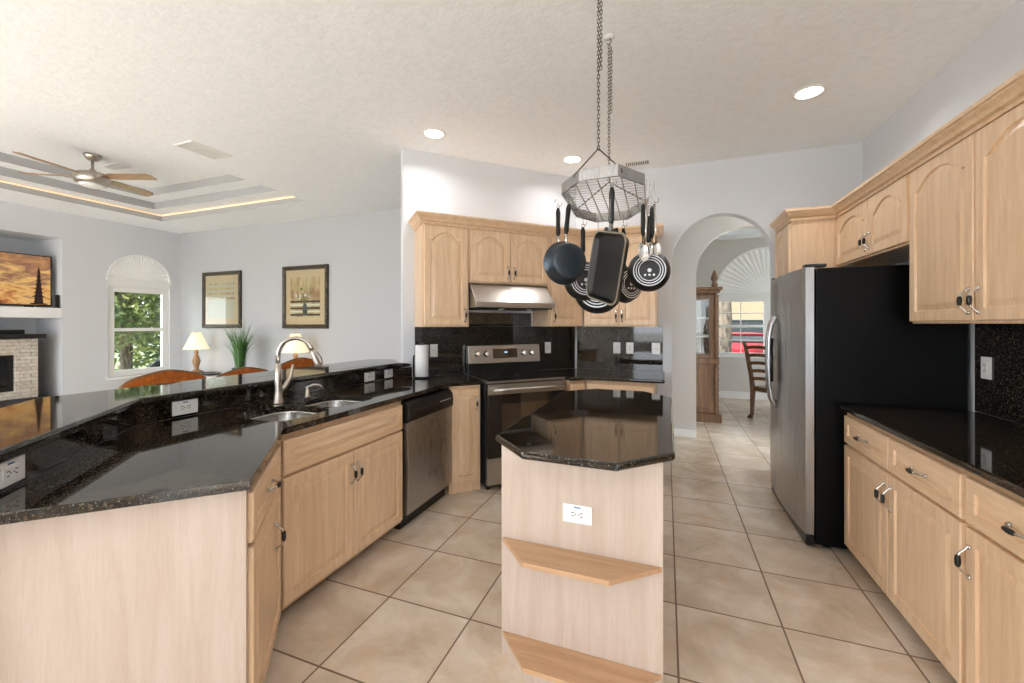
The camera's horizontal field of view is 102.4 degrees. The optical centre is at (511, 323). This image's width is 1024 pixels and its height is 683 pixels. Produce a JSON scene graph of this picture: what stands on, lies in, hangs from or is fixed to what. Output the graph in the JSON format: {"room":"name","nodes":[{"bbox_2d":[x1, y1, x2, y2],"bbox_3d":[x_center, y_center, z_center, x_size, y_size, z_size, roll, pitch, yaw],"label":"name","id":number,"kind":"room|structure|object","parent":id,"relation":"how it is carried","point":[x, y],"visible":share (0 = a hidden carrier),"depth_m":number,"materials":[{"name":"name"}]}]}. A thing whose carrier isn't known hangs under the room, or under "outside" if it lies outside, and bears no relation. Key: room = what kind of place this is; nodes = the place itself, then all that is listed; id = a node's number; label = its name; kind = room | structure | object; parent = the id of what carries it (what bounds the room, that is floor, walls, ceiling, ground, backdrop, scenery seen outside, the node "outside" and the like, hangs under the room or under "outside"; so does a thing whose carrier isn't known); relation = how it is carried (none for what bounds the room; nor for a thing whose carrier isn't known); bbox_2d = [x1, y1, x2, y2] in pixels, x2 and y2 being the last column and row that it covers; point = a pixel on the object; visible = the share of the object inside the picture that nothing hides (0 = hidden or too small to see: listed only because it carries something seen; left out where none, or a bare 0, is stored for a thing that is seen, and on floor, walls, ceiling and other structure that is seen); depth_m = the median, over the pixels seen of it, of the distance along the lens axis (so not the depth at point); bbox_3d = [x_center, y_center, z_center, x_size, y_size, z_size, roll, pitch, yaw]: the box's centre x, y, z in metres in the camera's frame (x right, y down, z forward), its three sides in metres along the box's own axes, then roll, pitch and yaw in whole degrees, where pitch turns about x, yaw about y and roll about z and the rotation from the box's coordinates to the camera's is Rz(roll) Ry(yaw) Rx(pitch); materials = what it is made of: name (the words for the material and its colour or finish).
{"room":"kitchen","nodes":[
{"label":"kitchen","id":0,"kind":"room"},
{"bbox_2d":[0,201,180,395],"bbox_3d":[-7.729,-0.095,3.285,0.820,2.970,8.740,0,0,21],"label":"wall","id":1,"kind":"structure","parent":0,"point":[73,356],"depth_m":6.00,"materials":[{"name":"white paint"}]},
{"bbox_2d":[0,306,61,317],"bbox_3d":[-6.994,-0.155,5.081,0.700,0.141,1.820,0,0,21],"label":"mantel","id":2,"kind":"object","parent":1,"relation":"attached to","point":[5,312],"depth_m":5.51,"materials":[{"name":"white paint"}]},
{"bbox_2d":[0,251,51,306],"bbox_3d":[-6.696,-0.586,5.221,0.180,0.720,1.220,0,0,21],"label":"television","id":3,"kind":"object","parent":2,"relation":"on","point":[25,279],"visible":1,"depth_m":5.54,"materials":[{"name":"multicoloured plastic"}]},
{"bbox_2d":[106,255,171,379],"bbox_3d":[-6.049,-0.130,6.692,0.120,1.970,0.890,0,0,21],"label":"window","id":4,"kind":"structure","parent":1,"relation":"in","point":[131,273],"depth_m":6.67,"materials":[{"name":"white paint"}]},
{"bbox_2d":[109,257,167,281],"bbox_3d":[-6.032,-0.910,6.686,0.016,0.400,0.800,0,0,20],"label":"shade","id":5,"kind":"object","parent":4,"relation":"attached to","point":[129,269],"depth_m":6.66,"materials":[{"name":"white"}]},
{"bbox_2d":[1,367,401,492],"bbox_3d":[-1.492,0.889,2.413,0.667,1.001,2.900,0,0,10],"label":"wall","id":6,"kind":"structure","parent":0,"point":[401,367],"depth_m":1.88,"materials":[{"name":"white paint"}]},
{"bbox_2d":[0,359,410,463],"bbox_3d":[-1.630,0.367,2.474,1.038,0.039,3.321,0,0,9],"label":"bar","id":7,"kind":"object","parent":6,"relation":"on","point":[27,426],"visible":1,"depth_m":1.90,"materials":[{"name":"stone"}]},
{"bbox_2d":[0,367,411,492],"bbox_3d":[-1.416,0.432,2.406,0.560,0.086,2.777,0,0,10],"label":"backsplash","id":8,"kind":"structure","parent":6,"relation":"attached to","point":[38,460],"depth_m":1.98,"materials":[{"name":"stone"}]},
{"bbox_2d":[0,454,24,489],"bbox_3d":[-1.444,0.427,1.186,0.010,0.072,0.118,0,0,-23],"label":"wall outlet","id":9,"kind":"object","parent":8,"relation":"attached to","point":[12,471],"visible":1,"depth_m":1.19,"materials":[{"name":"white plastic"}]},
{"bbox_2d":[2,461,20,481],"bbox_3d":[-1.441,0.421,1.187,0.004,0.045,0.068,0,0,-23],"label":"socket","id":10,"kind":"object","parent":9,"relation":"attached to","point":[13,471],"depth_m":1.18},
{"bbox_2d":[172,398,197,415],"bbox_3d":[-1.677,0.427,2.116,0.010,0.072,0.118,0,0,22],"label":"wall outlet","id":11,"kind":"object","parent":8,"relation":"attached to","point":[182,407],"visible":1,"depth_m":2.11,"materials":[{"name":"white plastic"}]},
{"bbox_2d":[181,208,400,371],"bbox_3d":[-2.604,-0.095,6.098,7.050,2.970,0.120,0,0,21],"label":"wall","id":12,"kind":"structure","parent":0,"point":[362,251],"depth_m":6.21,"materials":[{"name":"grey paint"}]},
{"bbox_2d":[202,270,241,327],"bbox_3d":[-4.826,-0.401,6.838,0.910,0.938,0.045,0,0,21],"label":"framed picture","id":13,"kind":"object","parent":12,"relation":"attached to","point":[221,291],"visible":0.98,"depth_m":6.84,"materials":[{"name":"beige"}]},
{"bbox_2d":[209,281,234,317],"bbox_3d":[-4.824,-0.401,6.844,0.626,0.614,0.002,0,0,20],"label":"print","id":14,"kind":"object","parent":13,"relation":"attached to","point":[221,293],"depth_m":6.84,"materials":[{"name":"beige"}]},
{"bbox_2d":[282,264,328,328],"bbox_3d":[-3.121,-0.406,6.200,0.890,0.948,0.045,0,0,21],"label":"framed picture","id":15,"kind":"object","parent":12,"relation":"attached to","point":[305,289],"visible":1,"depth_m":6.20,"materials":[{"name":"beige"}]},
{"bbox_2d":[290,276,319,316],"bbox_3d":[-3.119,-0.406,6.206,0.586,0.604,0.004,0,0,20],"label":"print","id":16,"kind":"object","parent":15,"relation":"attached to","point":[304,290],"depth_m":6.21,"materials":[{"name":"beige"}]},
{"bbox_2d":[401,148,575,376],"bbox_3d":[-0.149,-0.095,4.140,1.874,2.970,0.134,0,0,-25],"label":"wall","id":17,"kind":"structure","parent":0,"point":[430,182],"depth_m":3.93,"materials":[{"name":"white paint"}]},
{"bbox_2d":[415,223,468,326],"bbox_3d":[-0.618,-0.417,3.641,0.405,0.885,0.388,0,0,-24],"label":"upper cabinet","id":18,"kind":"object","parent":17,"relation":"attached to","point":[441,252],"visible":0.98,"depth_m":3.51,"materials":[{"name":"brown wood"}]},
{"bbox_2d":[408,210,663,240],"bbox_3d":[0.320,-0.881,3.794,2.499,0.087,0.441,0,0,-11],"label":"crown molding","id":19,"kind":"structure","parent":18,"relation":"attached to","point":[419,217],"depth_m":3.71,"materials":[{"name":"brown wood"}]},
{"bbox_2d":[415,326,574,375],"bbox_3d":[-0.103,0.250,4.085,1.708,0.450,0.012,0,0,-24],"label":"backsplash","id":20,"kind":"structure","parent":17,"relation":"attached to","point":[452,342],"depth_m":4.02,"materials":[{"name":"stone"}]},
{"bbox_2d":[469,312,530,326],"bbox_3d":[-0.124,-0.043,4.076,0.695,0.134,0.012,0,0,-24],"label":"backsplash","id":21,"kind":"structure","parent":17,"relation":"attached to","point":[475,319],"depth_m":4.07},
{"bbox_2d":[469,228,547,285],"bbox_3d":[-0.073,-0.611,3.889,0.788,0.498,0.388,0,0,-24],"label":"upper cabinet","id":22,"kind":"object","parent":17,"relation":"attached to","point":[495,257],"visible":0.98,"depth_m":3.73,"materials":[{"name":"brown wood"}]},
{"bbox_2d":[469,283,554,310],"bbox_3d":[-0.054,-0.241,3.826,0.760,0.234,0.485,0,0,-25],"label":"range hood","id":23,"kind":"object","parent":22,"relation":"attached to","point":[498,297],"visible":0.85,"depth_m":3.65,"materials":[{"name":"silver metal"}]},
{"bbox_2d":[532,236,581,326],"bbox_3d":[0.468,-0.417,4.132,0.395,0.885,0.381,0,0,-24],"label":"upper cabinet","id":24,"kind":"object","parent":17,"relation":"attached to","point":[567,312],"visible":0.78,"depth_m":3.99,"materials":[{"name":"brown wood"}]},
{"bbox_2d":[0,0,1015,240],"bbox_3d":[-1.413,-1.830,3.075,13.200,0.500,12.770,0,0,21],"label":"ceiling","id":25,"kind":"structure","parent":0,"point":[317,102],"depth_m":2.72,"materials":[{"name":"paint"}]},
{"bbox_2d":[12,151,156,195],"bbox_3d":[-4.652,-1.697,4.566,0.922,0.364,1.108,0,0,43],"label":"ceiling fan","id":26,"kind":"object","parent":25,"relation":"hanging from","point":[92,179],"visible":1,"depth_m":4.55,"materials":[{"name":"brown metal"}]},
{"bbox_2d":[0,152,305,220],"bbox_3d":[-4.819,-1.730,3.643,2.940,0.297,4.650,0,0,21],"label":"trim","id":27,"kind":"structure","parent":25,"relation":"attached to","point":[4,157],"depth_m":5.43,"materials":[{"name":"grey paint"}]},
{"bbox_2d":[0,180,294,215],"bbox_3d":[-4.817,-1.662,3.651,2.930,0.020,4.625,0,0,21],"label":"light strip","id":28,"kind":"object","parent":27,"relation":"attached to","point":[0,180],"visible":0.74,"depth_m":5.62,"materials":[{"name":"beige"}]},
{"bbox_2d":[173,140,232,159],"bbox_3d":[-2.804,-1.576,3.750,0.240,0.008,0.360,0,0,21],"label":"ceiling vent","id":29,"kind":"object","parent":25,"relation":"in","point":[192,146],"visible":1,"depth_m":3.73,"materials":[{"name":"metal"}]},
{"bbox_2d":[422,128,445,138],"bbox_3d":[-0.646,-1.576,3.412,0.190,0.008,0.190,0,0,21],"label":"recessed light","id":30,"kind":"object","parent":25,"relation":"in","point":[433,133],"visible":1,"depth_m":3.41,"materials":[{"name":"white paint"}]},
{"bbox_2d":[562,0,645,221],"bbox_3d":[0.487,-1.091,2.135,0.398,0.976,0.600,0,0,21],"label":"pot rack","id":31,"kind":"object","parent":25,"relation":"hanging from","point":[615,170],"visible":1,"depth_m":1.99,"materials":[{"name":"silver metal"}]},
{"bbox_2d":[648,203,653,254],"bbox_3d":[0.685,-0.466,2.019,0.042,0.258,0.024,0,0,21],"label":"serving spoon","id":32,"kind":"object","parent":31,"relation":"hanging from","point":[651,243],"visible":0.75,"depth_m":2.01,"materials":[{"name":"silver metal"}]},
{"bbox_2d":[649,180,658,202],"bbox_3d":[0.669,-0.623,1.938,0.044,0.109,0.004,0,0,21],"label":"hook","id":33,"kind":"object","parent":31,"relation":"hanging from","point":[652,180],"visible":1,"depth_m":1.94,"materials":[{"name":"silver metal"}]},
{"bbox_2d":[652,201,660,254],"bbox_3d":[0.680,-0.451,1.943,0.041,0.257,0.017,0,0,-10],"label":"serving spoon","id":34,"kind":"object","parent":33,"relation":"hanging from","point":[656,248],"visible":1,"depth_m":1.94,"materials":[{"name":"silver metal"}]},
{"bbox_3d":[0.295,-0.646,2.121,0.044,0.039,0.004,0,0,20],"label":"hook","id":35,"kind":"object","parent":31,"relation":"hanging from","visible":0},
{"bbox_2d":[544,200,585,284],"bbox_3d":[0.274,-0.418,2.074,0.222,0.439,0.097,0,0,-17],"label":"frying pan","id":36,"kind":"object","parent":35,"relation":"hanging from","point":[564,261],"visible":1,"depth_m":2.04,"materials":[{"name":"grey"}]},
{"bbox_3d":[0.405,-0.601,2.353,0.044,0.077,0.004,0,0,20],"label":"hook","id":37,"kind":"object","parent":31,"relation":"hanging from","visible":0},
{"bbox_2d":[565,224,590,300],"bbox_3d":[0.407,-0.353,2.321,0.224,0.440,0.083,0,0,-3],"label":"frying pan","id":38,"kind":"object","parent":37,"relation":"hanging from","point":[577,290],"visible":0.47,"depth_m":2.28,"materials":[{"name":"black"}]},
{"bbox_3d":[0.510,-0.579,2.438,0.044,0.099,0.004,0,0,20],"label":"hook","id":39,"kind":"object","parent":31,"relation":"hanging from","visible":0},
{"bbox_2d":[576,299,618,313],"bbox_3d":[0.502,-0.300,2.412,0.284,0.480,0.073,0,0,16],"label":"frying pan","id":40,"kind":"object","parent":39,"relation":"hanging from","point":[592,306],"visible":0.12,"depth_m":2.39,"materials":[{"name":"black"}]},
{"bbox_3d":[0.724,-0.613,2.181,0.044,0.063,0.004,0,0,20],"label":"hook","id":41,"kind":"object","parent":31,"relation":"hanging from","visible":0},
{"bbox_2d":[628,212,670,291],"bbox_3d":[0.718,-0.381,2.158,0.216,0.422,0.068,0,0,14],"label":"frying pan","id":42,"kind":"object","parent":41,"relation":"hanging from","point":[652,274],"visible":0.79,"depth_m":2.13,"materials":[{"name":"black"}]},
{"bbox_3d":[0.633,-0.593,2.338,0.044,0.081,0.004,0,0,20],"label":"hook","id":43,"kind":"object","parent":31,"relation":"hanging from","visible":0},
{"bbox_2d":[619,225,640,302],"bbox_3d":[0.645,-0.340,2.314,0.210,0.446,0.073,0,0,-27],"label":"frying pan","id":44,"kind":"object","parent":43,"relation":"hanging from","point":[629,292],"visible":0.48,"depth_m":2.28,"materials":[{"name":"black"}]},
{"bbox_2d":[792,84,825,99],"bbox_3d":[2.023,-1.576,2.806,0.190,0.008,0.190,0,0,21],"label":"recessed light","id":45,"kind":"object","parent":25,"relation":"in","point":[811,91],"visible":1,"depth_m":2.80,"materials":[{"name":"white paint"}]},
{"bbox_2d":[265,398,956,682],"bbox_3d":[-1.413,1.420,3.075,13.200,0.060,12.770,0,0,21],"label":"floor","id":46,"kind":"structure","parent":0,"point":[746,599],"depth_m":2.09,"materials":[{"name":"tile"}]},
{"bbox_2d":[0,334,51,407],"bbox_3d":[-6.950,0.762,5.011,0.670,1.255,1.680,0,0,21],"label":"fireplace","id":47,"kind":"object","parent":46,"relation":"on","point":[18,352],"visible":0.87,"depth_m":5.45,"materials":[{"name":"brick"}]},
{"bbox_2d":[0,445,285,682],"bbox_3d":[-1.187,0.949,1.476,0.636,0.882,0.604,0,0,-21],"label":"base cabinet","id":48,"kind":"object","parent":46,"relation":"on","point":[184,590],"visible":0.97,"depth_m":1.20,"materials":[{"name":"brown"}]},
{"bbox_2d":[0,374,482,524],"bbox_3d":[-0.949,0.491,2.476,1.137,0.030,3.064,0,0,21],"label":"countertop","id":49,"kind":"structure","parent":48,"relation":"on","point":[223,451],"depth_m":1.46,"materials":[{"name":"stone"}]},
{"bbox_2d":[272,336,322,403],"bbox_3d":[-1.304,0.275,2.522,0.287,0.402,0.106,0,0,-14],"label":"kitchen faucet","id":50,"kind":"object","parent":49,"relation":"on","point":[279,388],"visible":1,"depth_m":2.48,"materials":[{"name":"silver metal"}]},
{"bbox_2d":[246,399,362,420],"bbox_3d":[-1.161,0.586,2.391,0.376,0.159,0.732,0,0,21],"label":"double sink","id":51,"kind":"object","parent":49,"relation":"in","point":[288,414],"visible":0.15,"depth_m":2.42,"materials":[{"name":"silver metal"}]},
{"bbox_2d":[413,342,429,378],"bbox_3d":[-0.796,0.318,3.639,0.151,0.316,0.150,0,0,21],"label":"paper towel holder","id":52,"kind":"object","parent":49,"relation":"on","point":[414,377],"visible":0.7,"depth_m":3.63,"materials":[{"name":"black metal"}]},
{"bbox_2d":[415,345,428,376],"bbox_3d":[-0.796,0.324,3.639,0.116,0.275,0.116,0,0,21],"label":"paper towel roll","id":53,"kind":"object","parent":52,"relation":"on","point":[421,351],"visible":0.98,"depth_m":3.59,"materials":[{"name":"white"}]},
{"bbox_2d":[117,369,205,388],"bbox_3d":[-2.072,0.844,2.622,0.438,1.093,0.514,0,0,21],"label":"bar stool","id":54,"kind":"object","parent":46,"relation":"on","point":[168,375],"visible":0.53,"depth_m":2.66,"materials":[{"name":"orange wood"}]},
{"bbox_2d":[204,371,224,377],"bbox_3d":[-4.189,1.090,6.285,2.850,0.600,0.480,0,0,21],"label":"console table","id":55,"kind":"object","parent":46,"relation":"on","point":[206,376],"visible":0.02,"depth_m":6.32,"materials":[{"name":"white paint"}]},
{"bbox_2d":[183,329,209,371],"bbox_3d":[-5.101,0.434,6.658,0.350,0.710,0.350,0,0,21],"label":"table lamp","id":56,"kind":"object","parent":55,"relation":"on","point":[196,341],"visible":0.98,"depth_m":6.60,"materials":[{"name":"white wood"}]},
{"bbox_2d":[221,321,268,369],"bbox_3d":[-4.096,0.353,6.183,0.961,0.872,0.574,0,0,21],"label":"potted grass","id":57,"kind":"object","parent":55,"relation":"on","point":[239,347],"depth_m":6.12,"materials":[{"name":"plant"}]},
{"bbox_2d":[282,330,308,358],"bbox_3d":[-3.106,0.434,5.912,0.350,0.710,0.350,0,0,21],"label":"table lamp","id":58,"kind":"object","parent":55,"relation":"on","point":[295,346],"visible":0.56,"depth_m":5.82,"materials":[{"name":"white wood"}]},
{"bbox_2d":[216,367,267,376],"bbox_3d":[-1.887,0.879,3.118,0.438,1.093,0.514,0,0,21],"label":"bar stool","id":59,"kind":"object","parent":46,"relation":"on","point":[242,370],"visible":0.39,"depth_m":3.16,"materials":[{"name":"orange wood"}]},
{"bbox_2d":[281,357,322,368],"bbox_3d":[-1.704,0.844,3.605,0.438,1.093,0.514,0,0,21],"label":"bar stool","id":60,"kind":"object","parent":46,"relation":"on","point":[300,361],"visible":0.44,"depth_m":3.64,"materials":[{"name":"orange wood"}]},
{"bbox_2d":[278,401,401,612],"bbox_3d":[-1.136,0.949,2.413,0.611,0.882,0.935,0,0,21],"label":"base cabinet","id":61,"kind":"object","parent":46,"relation":"on","point":[341,478],"visible":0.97,"depth_m":2.19,"materials":[{"name":"brown"}]},
{"bbox_2d":[394,388,452,529],"bbox_3d":[-0.863,0.957,3.143,0.612,0.866,0.600,0,0,21],"label":"dishwasher","id":62,"kind":"object","parent":46,"relation":"on","point":[426,418],"visible":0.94,"depth_m":2.97,"materials":[{"name":"silver metal"}]},
{"bbox_2d":[444,385,479,493],"bbox_3d":[-0.471,0.949,3.589,0.270,0.882,0.511,0,0,-24],"label":"base cabinet","id":63,"kind":"object","parent":46,"relation":"on","point":[465,410],"visible":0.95,"depth_m":3.40,"materials":[{"name":"brown wood"}]},
{"bbox_2d":[466,344,565,489],"bbox_3d":[0.036,0.797,3.780,0.756,1.185,0.629,0,0,-25],"label":"electric range","id":64,"kind":"object","parent":46,"relation":"on","point":[514,386],"visible":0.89,"depth_m":3.55,"materials":[{"name":"grey"}]},
{"bbox_2d":[466,371,564,383],"bbox_3d":[0.019,0.484,3.816,0.756,0.020,0.550,0,0,-25],"label":"cooktop","id":65,"kind":"object","parent":64,"relation":"in","point":[488,377],"depth_m":3.69,"materials":[{"name":"black glass"}]},
{"bbox_2d":[563,379,584,390],"bbox_3d":[0.485,0.949,3.933,0.155,0.882,0.611,0,0,-24],"label":"base cabinet","id":66,"kind":"object","parent":46,"relation":"on","point":[578,384],"visible":0.11,"depth_m":3.70,"materials":[{"name":"brown"}]},
{"bbox_2d":[496,389,674,682],"bbox_3d":[0.482,0.933,2.225,0.724,0.914,1.615,0,0,21],"label":"kitchen island","id":67,"kind":"object","parent":46,"relation":"on","point":[581,603],"visible":0.99,"depth_m":1.61,"materials":[{"name":"brown wood"}]},
{"bbox_2d":[563,503,591,525],"bbox_3d":[0.256,0.748,1.619,0.116,0.072,0.010,0,0,21],"label":"wall outlet","id":68,"kind":"object","parent":67,"relation":"attached to","point":[573,513],"visible":1,"depth_m":1.62,"materials":[{"name":"white plastic"}]},
{"bbox_2d":[568,507,585,520],"bbox_3d":[0.255,0.742,1.617,0.068,0.045,0.004,0,0,21],"label":"socket","id":69,"kind":"object","parent":68,"relation":"attached to","point":[574,513],"depth_m":1.62,"materials":[{"name":"white plastic"}]},
{"bbox_2d":[503,631,661,682],"bbox_3d":[0.230,1.299,1.555,0.630,0.018,0.149,0,0,20],"label":"shelf","id":70,"kind":"object","parent":67,"relation":"attached to","point":[537,656],"depth_m":1.56,"materials":[{"name":"brown wood"}]},
{"bbox_2d":[503,537,661,585],"bbox_3d":[0.230,0.904,1.555,0.630,0.018,0.149,0,0,20],"label":"shelf","id":71,"kind":"object","parent":67,"relation":"attached to","point":[594,566],"depth_m":1.55,"materials":[{"name":"brown wood"}]},
{"bbox_2d":[586,380,656,393],"bbox_3d":[1.054,0.949,3.919,0.600,0.882,0.721,0,0,21],"label":"base cabinet","id":72,"kind":"object","parent":46,"relation":"on","point":[590,384],"visible":0.06,"depth_m":3.62,"materials":[{"name":"brown"}]},
{"bbox_2d":[540,368,664,383],"bbox_3d":[0.814,0.491,3.978,1.241,0.030,0.808,0,0,21],"label":"countertop","id":73,"kind":"structure","parent":72,"relation":"on","point":[573,374],"depth_m":3.81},
{"bbox_2d":[696,270,722,422],"bbox_3d":[2.947,0.315,6.532,0.535,2.150,1.540,0,0,21],"label":"china cabinet","id":74,"kind":"object","parent":46,"relation":"on","point":[707,360],"visible":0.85,"depth_m":5.83,"materials":[{"name":"brown wood"}]},
{"bbox_2d":[742,341,766,417],"bbox_3d":[3.786,0.833,5.968,0.675,1.161,0.492,0,0,-17],"label":"dining chair","id":75,"kind":"object","parent":46,"relation":"on","point":[760,388],"visible":0.44,"depth_m":6.06,"materials":[{"name":"brown wood"}]},
{"bbox_2d":[775,218,837,277],"bbox_3d":[2.633,0.265,3.481,0.696,2.250,0.465,0,0,21],"label":"pantry cabinet","id":76,"kind":"object","parent":46,"relation":"on","point":[799,243],"visible":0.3,"depth_m":3.33,"materials":[{"name":"brown wood"}]},
{"bbox_2d":[770,68,1023,232],"bbox_3d":[2.221,-0.881,2.486,0.385,0.087,2.672,0,0,12],"label":"crown molding","id":77,"kind":"structure","parent":76,"relation":"attached to","point":[1008,95],"depth_m":2.06,"materials":[{"name":"brown wood"}]},
{"bbox_2d":[765,264,967,548],"bbox_3d":[2.297,0.509,2.867,0.854,1.762,0.910,0,0,21],"label":"refrigerator","id":78,"kind":"object","parent":46,"relation":"on","point":[835,336],"visible":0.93,"depth_m":2.51,"materials":[{"name":"black metal"}]},
{"bbox_2d":[844,413,969,682],"bbox_3d":[2.056,0.949,1.866,0.646,0.882,1.055,0,0,21],"label":"base cabinet","id":79,"kind":"object","parent":46,"relation":"on","point":[905,523],"visible":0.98,"depth_m":1.78,"materials":[{"name":"brown"}]},
{"bbox_2d":[954,473,1023,682],"bbox_3d":[1.685,0.949,0.876,0.646,0.882,1.055,0,0,21],"label":"base cabinet","id":80,"kind":"object","parent":46,"relation":"on","point":[994,548],"visible":0.98,"depth_m":1.34,"materials":[{"name":"brown"}]},
{"bbox_2d":[839,404,1023,497],"bbox_3d":[1.869,0.491,1.348,0.633,0.030,2.135,0,0,21],"label":"countertop","id":81,"kind":"structure","parent":80,"relation":"on","point":[990,448],"depth_m":1.74,"materials":[{"name":"stone"}]},
{"bbox_2d":[672,216,756,429],"bbox_3d":[3.329,-0.095,4.691,5.050,2.970,0.120,0,0,21],"label":"wall","id":82,"kind":"structure","parent":0,"point":[687,252],"depth_m":5.07,"materials":[{"name":"grey paint"}]},
{"bbox_2d":[576,142,862,469],"bbox_3d":[1.892,-0.095,4.075,2.510,2.970,0.120,0,0,21],"label":"wall","id":83,"kind":"structure","parent":0,"point":[756,190],"depth_m":3.94,"materials":[{"name":"white paint"}]},
{"bbox_2d":[577,326,662,370],"bbox_3d":[1.109,0.250,4.295,0.868,0.450,0.012,0,0,21],"label":"backsplash","id":84,"kind":"structure","parent":83,"relation":"attached to","point":[594,344],"depth_m":4.29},
{"bbox_2d":[584,235,657,326],"bbox_3d":[1.083,-0.417,4.103,0.685,0.885,0.386,0,0,21],"label":"upper cabinet","id":85,"kind":"object","parent":83,"relation":"attached to","point":[642,311],"visible":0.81,"depth_m":3.92,"materials":[{"name":"brown wood"}]},
{"bbox_2d":[696,237,767,392],"bbox_3d":[5.055,-0.095,7.409,4.120,2.970,0.120,0,0,21],"label":"wall","id":86,"kind":"structure","parent":0,"point":[733,372],"depth_m":7.73,"materials":[{"name":"grey paint"}]},
{"bbox_2d":[717,247,769,357],"bbox_3d":[4.660,-0.390,7.524,1.750,2.030,0.120,0,0,21],"label":"window","id":87,"kind":"structure","parent":86,"relation":"in","point":[746,278],"depth_m":7.62,"materials":[{"name":"white paint"}]},
{"bbox_2d":[717,249,769,292],"bbox_3d":[4.657,-0.985,7.515,1.660,0.830,0.022,0,0,20],"label":"shade","id":88,"kind":"object","parent":87,"relation":"attached to","point":[749,272],"depth_m":7.62,"materials":[{"name":"white"}]},
{"bbox_2d":[719,391,768,400],"bbox_3d":[4.993,1.325,7.358,3.800,0.130,0.018,0,0,21],"label":"baseboard","id":89,"kind":"structure","parent":86,"relation":"attached to","point":[722,394],"depth_m":7.63,"materials":[{"name":"white paint"}]},
{"bbox_2d":[863,0,1023,424],"bbox_3d":[1.649,-0.095,-0.328,0.120,2.970,8.540,0,0,21],"label":"wall","id":90,"kind":"structure","parent":0,"point":[996,54],"depth_m":2.40,"materials":[{"name":"white paint"}]},
{"bbox_2d":[836,171,912,266],"bbox_3d":[2.511,-0.653,2.712,0.386,0.414,1.040,0,0,21],"label":"upper cabinet","id":91,"kind":"object","parent":90,"relation":"attached to","point":[875,232],"visible":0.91,"depth_m":2.66,"materials":[{"name":"brown wood"}]},
{"bbox_2d":[909,102,1023,323],"bbox_3d":[2.149,-0.431,1.743,0.386,0.858,1.020,0,0,21],"label":"upper cabinet","id":92,"kind":"object","parent":90,"relation":"attached to","point":[966,203],"visible":1,"depth_m":1.79,"materials":[{"name":"brown wood"}]},
{"bbox_2d":[975,324,1023,423],"bbox_3d":[2.165,0.236,1.248,0.012,0.477,2.153,0,0,21],"label":"backsplash","id":93,"kind":"structure","parent":90,"relation":"attached to","point":[1002,396],"depth_m":2.08,"materials":[{"name":"stone"}]},
{"bbox_2d":[981,357,991,379],"bbox_3d":[2.498,0.232,2.173,0.010,0.116,0.072,0,0,21],"label":"wall outlet","id":94,"kind":"object","parent":93,"relation":"attached to","point":[986,362],"visible":1,"depth_m":2.16,"materials":[{"name":"white plastic"}]},
{"label":"outside","id":95,"kind":"structure","parent":0,"visible":0},
{"bbox_2d":[114,347,154,368],"bbox_3d":[-32.456,2.865,12.135,50.700,0.250,120.000,0,0,21],"label":"ground","id":96,"kind":"structure","parent":95,"point":[142,353],"depth_m":33.70,"materials":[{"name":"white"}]},
{"bbox_2d":[114,292,159,369],"bbox_3d":[-11.137,-0.754,11.841,4.448,6.998,4.448,0,0,-13],"label":"leafy tree","id":97,"kind":"object","parent":96,"relation":"on","point":[129,312],"visible":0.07,"depth_m":11.48,"materials":[{"name":"green plant"}]},
{"bbox_2d":[114,292,159,369],"bbox_3d":[-15.858,-1.965,18.961,7.263,9.656,7.259,0,0,29],"label":"leafy tree","id":98,"kind":"object","parent":96,"relation":"on","point":[138,361],"visible":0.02,"depth_m":17.43,"materials":[{"name":"green plant"}]},
{"bbox_3d":[0.628,-0.635,1.922,0.044,0.094,0.004,0,0,20],"label":"hook","id":99,"kind":"object","parent":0,"visible":0},
{"bbox_2d":[639,195,650,260],"bbox_3d":[0.621,-0.446,1.927,0.054,0.308,0.017,0,0,19],"label":"serving spoon","id":100,"kind":"object","parent":99,"relation":"hanging from","point":[644,250],"visible":1,"depth_m":1.92,"materials":[{"name":"silver metal"}]},
{"bbox_2d":[639,244,650,260],"bbox_3d":[0.620,-0.335,1.929,0.054,0.085,0.014,3,1,10],"label":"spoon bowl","id":101,"kind":"object","parent":100,"relation":"on","point":[644,250],"depth_m":1.93,"materials":[{"name":"silver metal"}]},
{"bbox_3d":[0.449,-0.644,1.855,0.044,0.042,0.004,0,0,20],"label":"hook","id":102,"kind":"object","parent":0,"visible":0},
{"bbox_2d":[586,182,628,305],"bbox_3d":[0.438,-0.360,1.903,0.040,0.555,0.310,0,0,-22],"label":"griddle","id":103,"kind":"object","parent":102,"relation":"hanging from","point":[609,251],"visible":1,"depth_m":1.90,"materials":[{"name":"black"}]},
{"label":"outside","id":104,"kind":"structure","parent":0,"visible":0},
{"bbox_3d":[23.745,1.572,-8.878,69.300,0.235,120.000,0,0,20],"label":"ground","id":105,"kind":"structure","parent":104,"visible":0},
{"bbox_2d":[719,302,731,351],"bbox_3d":[5.355,-1.299,10.388,2.889,5.520,2.790,0,0,21],"label":"leafy tree","id":106,"kind":"object","parent":105,"relation":"on","point":[724,307],"visible":0.02,"depth_m":10.27,"materials":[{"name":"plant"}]},
{"bbox_2d":[731,301,763,319],"bbox_3d":[13.553,-2.045,24.826,19.000,7.000,7.200,0,0,21],"label":"house","id":107,"kind":"structure","parent":105,"relation":"on","point":[746,307],"depth_m":21.99,"materials":[{"name":"yellow paint"}]},
{"bbox_2d":[732,332,762,352],"bbox_3d":[7.407,0.870,13.672,1.920,1.170,4.000,0,0,21],"label":"parked car","id":108,"kind":"object","parent":105,"relation":"on","point":[735,335],"visible":0.09,"depth_m":12.27,"materials":[{"name":"red paint"}]},
{"bbox_2d":[732,320,762,332],"bbox_3d":[10.165,0.640,18.192,1.920,1.630,4.600,0,0,21],"label":"parked car","id":109,"kind":"object","parent":105,"relation":"on","point":[734,322],"visible":0.05,"depth_m":17.05,"materials":[{"name":"black paint"}]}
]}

